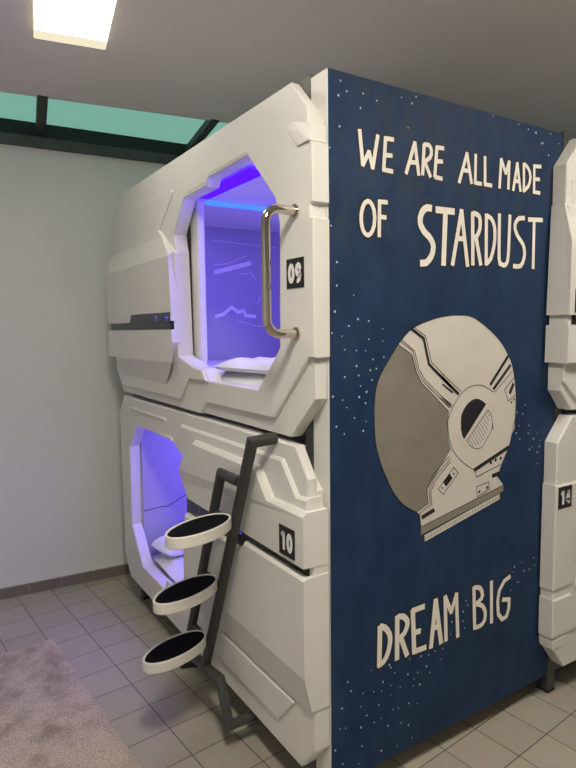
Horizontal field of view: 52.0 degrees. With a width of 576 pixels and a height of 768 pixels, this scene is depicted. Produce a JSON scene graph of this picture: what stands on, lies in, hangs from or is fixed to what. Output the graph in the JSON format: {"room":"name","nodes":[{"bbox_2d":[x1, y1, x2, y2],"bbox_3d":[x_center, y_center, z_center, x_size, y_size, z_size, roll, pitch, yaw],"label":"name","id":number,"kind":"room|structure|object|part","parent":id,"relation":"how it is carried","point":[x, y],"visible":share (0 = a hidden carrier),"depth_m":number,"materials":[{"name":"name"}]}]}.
{"room":"dormitory","nodes":[
{"label":"dormitory","id":0,"kind":"room"},
{"bbox_2d":[0,144,166,586],"bbox_3d":[-0.470,-0.126,4.268,7.030,2.720,0.150,-4,6,-28],"label":"wall","id":1,"kind":"structure","parent":0,"point":[62,393],"depth_m":3.66,"materials":[{"name":"white paint"}]},
{"bbox_2d":[0,562,129,599],"bbox_3d":[-0.411,1.196,4.323,6.818,0.076,0.011,-4,6,-28],"label":"baseboard","id":2,"kind":"structure","parent":1,"relation":"attached to","point":[35,586],"depth_m":3.77,"materials":[{"name":"tile"}]},
{"bbox_2d":[0,92,228,163],"bbox_3d":[-0.372,-1.581,4.020,7.103,0.230,0.728,-3,6,-24],"label":"window","id":3,"kind":"structure","parent":1,"relation":"in","point":[41,122],"depth_m":3.61,"materials":[{"name":"teal glass"}]},
{"bbox_3d":[-0.453,-1.501,4.089,6.818,0.060,0.072,-4,6,-28],"label":"frame","id":4,"kind":"part","parent":3,"relation":"part of","materials":[{"name":"black metal"}]},
{"bbox_2d":[0,0,575,138],"bbox_3d":[1.294,-1.439,1.343,7.000,0.035,6.703,-4,6,-32],"label":"ceiling","id":5,"kind":"structure","parent":0,"point":[196,59],"depth_m":2.75,"materials":[{"name":"paint"}]},
{"bbox_2d":[33,0,116,49],"bbox_3d":[-0.837,-1.468,2.305,0.294,0.034,0.560,-3,6,-23],"label":"recessed light","id":6,"kind":"object","parent":5,"relation":"in","point":[86,23],"visible":1,"depth_m":2.37,"materials":[{"name":"glowing white light panel"},{"name":"white plastic"}]},
{"bbox_2d":[0,573,575,767],"bbox_3d":[1.168,1.474,1.867,7.000,0.060,7.300,-4,6,-32],"label":"floor","id":7,"kind":"structure","parent":0,"point":[105,628],"depth_m":2.56,"materials":[{"name":"tile"}]},
{"bbox_2d":[0,639,140,767],"bbox_3d":[-1.194,1.448,2.021,1.256,0.017,1.856,-5,7,-37],"label":"rug","id":8,"kind":"object","parent":7,"relation":"on","point":[49,718],"visible":1,"depth_m":2.46,"materials":[{"name":"grey carpet"}]},
{"bbox_2d":[134,74,315,767],"bbox_3d":[0.066,0.136,3.031,1.147,2.415,1.862,-4,6,-32],"label":"rack","id":9,"kind":"object","parent":7,"relation":"on","point":[306,82],"visible":0.1,"depth_m":1.95,"materials":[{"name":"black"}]},
{"bbox_3d":[-0.880,0.100,3.498,0.050,2.407,0.050,-4,6,-32],"label":"post","id":10,"kind":"part","parent":9,"relation":"part of","materials":[{"name":"white plastic"}]},
{"bbox_2d":[142,432,277,731],"bbox_3d":[-0.344,0.740,2.269,0.454,1.185,0.700,-4,6,-32],"label":"step ladder","id":11,"kind":"object","parent":9,"relation":"attached to","point":[183,650],"visible":0.98,"depth_m":2.18,"materials":[{"name":"grey metal"}]},
{"bbox_3d":[-0.261,0.808,2.401,0.182,1.022,0.580,-4,6,-32],"label":"rail","id":12,"kind":"part","parent":11,"relation":"part of","materials":[{"name":"grey metal"}]},
{"bbox_3d":[-0.267,1.220,2.452,0.178,0.195,0.402,-4,6,-32],"label":"frame","id":13,"kind":"part","parent":11,"relation":"part of","materials":[{"name":"grey metal"}]},
{"bbox_3d":[-0.198,0.660,2.216,0.110,1.020,0.464,-4,6,-32],"label":"rail","id":14,"kind":"part","parent":11,"relation":"part of","materials":[{"name":"grey metal"}]},
{"bbox_2d":[106,82,329,436],"bbox_3d":[-0.044,-0.471,2.910,1.274,1.116,2.056,-4,6,-32],"label":"capsule","id":15,"kind":"object","parent":9,"relation":"on","point":[221,252],"visible":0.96,"depth_m":2.64,"materials":[{"name":"white plastic"}]},
{"bbox_3d":[-0.549,-0.477,2.917,0.038,0.730,0.608,-4,6,-32],"label":"sliding door","id":16,"kind":"part","parent":15,"relation":"part of","materials":[{"name":"white plastic"}]},
{"bbox_3d":[-0.344,-0.726,3.685,0.267,0.097,0.001,-4,6,-32],"label":"panel trim","id":17,"kind":"part","parent":15,"relation":"part of","materials":[{"name":"plastic"}]},
{"bbox_3d":[-0.329,-0.455,3.717,0.293,0.083,0.001,-4,6,-32],"label":"panel trim","id":18,"kind":"part","parent":15,"relation":"part of","materials":[{"name":"plastic"}]},
{"bbox_2d":[206,358,265,386],"bbox_3d":[0.032,-0.059,2.985,1.050,0.081,1.660,-4,6,-32],"label":"mattress","id":19,"kind":"object","parent":15,"relation":"in","point":[254,379],"visible":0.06,"depth_m":2.46,"materials":[{"name":"white fabric"}]},
{"bbox_2d":[213,357,274,373],"bbox_3d":[-0.028,-0.082,2.456,0.360,0.063,0.560,-5,7,-39],"label":"pillow","id":20,"kind":"object","parent":19,"relation":"on","point":[260,365],"visible":0.3,"depth_m":2.41,"materials":[{"name":"white fabric"}]},
{"bbox_3d":[-0.407,-0.565,3.671,1.000,0.898,0.018,-4,6,-32],"label":"panel","id":21,"kind":"part","parent":15,"relation":"part of","materials":[{"name":"grey"}]},
{"bbox_3d":[-0.026,-0.346,1.822,0.126,0.409,0.029,-4,6,-32],"label":"grab handle","id":22,"kind":"part","parent":15,"relation":"part of","materials":[{"name":"silver metal"}]},
{"bbox_3d":[0.022,-0.349,1.858,0.002,0.093,0.098,-4,6,-32],"label":"number plate","id":23,"kind":"part","parent":15,"relation":"part of","materials":[{"name":"black plastic"}]},
{"bbox_2d":[120,395,329,766],"bbox_3d":[0.006,0.652,3.031,1.194,1.112,2.026,-4,6,-32],"label":"capsule","id":24,"kind":"object","parent":9,"relation":"on","point":[271,648],"visible":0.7,"depth_m":2.17,"materials":[{"name":"white plastic"}]},
{"bbox_3d":[-0.417,0.580,3.763,1.056,0.893,0.018,-4,6,-32],"label":"panel","id":25,"kind":"part","parent":24,"relation":"part of","materials":[{"name":"blue"}]},
{"bbox_2d":[153,553,183,581],"bbox_3d":[0.045,1.041,3.087,1.050,0.091,1.660,-4,6,-32],"label":"mattress","id":26,"kind":"object","parent":24,"relation":"in","point":[173,566],"visible":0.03,"depth_m":3.28,"materials":[{"name":"white fabric"}]},
{"bbox_2d":[151,536,183,556],"bbox_3d":[-0.605,0.922,3.458,0.340,0.091,0.240,-5,7,-41],"label":"pillow","id":27,"kind":"object","parent":26,"relation":"on","point":[158,544],"visible":0.23,"depth_m":3.33,"materials":[{"name":"white fabric"}]},
{"bbox_3d":[-0.004,0.514,1.920,0.002,0.098,0.092,-4,6,-32],"label":"number plate","id":28,"kind":"part","parent":24,"relation":"part of","materials":[{"name":"black plastic"}]},
{"bbox_3d":[0.093,0.229,1.981,0.050,2.407,0.050,-4,6,-32],"label":"post","id":29,"kind":"part","parent":9,"relation":"part of","materials":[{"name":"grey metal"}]},
{"bbox_2d":[311,68,561,767],"bbox_3d":[0.605,0.167,2.217,1.178,2.310,0.091,-4,6,-32],"label":"mural panel","id":30,"kind":"object","parent":9,"relation":"attached to","point":[434,423],"visible":1,"depth_m":2.10,"materials":[{"name":"blue paint"}]},
{"bbox_2d":[374,315,515,542],"bbox_3d":[0.597,0.158,2.158,0.741,0.816,0.001,-4,6,-32],"label":"painting","id":31,"kind":"object","parent":30,"relation":"attached to","point":[445,385],"depth_m":2.14,"materials":[{"name":"white paint"}]},
{"bbox_2d":[537,131,570,692],"bbox_3d":[1.613,0.075,3.484,1.862,2.415,1.147,-4,6,-32],"label":"rack","id":32,"kind":"object","parent":7,"relation":"on","point":[546,683],"visible":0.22,"depth_m":2.62,"materials":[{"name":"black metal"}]},
{"bbox_2d":[538,409,575,665],"bbox_3d":[1.661,0.593,3.463,2.037,1.112,1.191,-4,6,-32],"label":"capsule","id":33,"kind":"object","parent":32,"relation":"on","point":[557,598],"visible":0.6,"depth_m":2.48,"materials":[{"name":"white plastic"}]},
{"bbox_3d":[1.189,0.765,2.543,0.236,0.710,0.066,-4,6,-32],"label":"panel","id":34,"kind":"part","parent":33,"relation":"part of","materials":[{"name":"white plastic"}]},
{"bbox_3d":[1.154,0.471,2.457,0.092,0.092,0.002,-4,6,-32],"label":"number plate","id":35,"kind":"part","parent":33,"relation":"part of","materials":[{"name":"black plastic"}]},
{"bbox_3d":[1.600,0.655,2.796,0.872,0.800,0.052,-4,6,-32],"label":"closed door","id":36,"kind":"part","parent":33,"relation":"part of","materials":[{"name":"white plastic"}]},
{"bbox_2d":[545,138,575,409],"bbox_3d":[1.670,-0.529,3.324,2.056,1.116,1.274,-4,6,-32],"label":"capsule","id":37,"kind":"object","parent":32,"relation":"on","point":[560,340],"visible":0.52,"depth_m":2.35,"materials":[{"name":"white plastic"}]}
]}

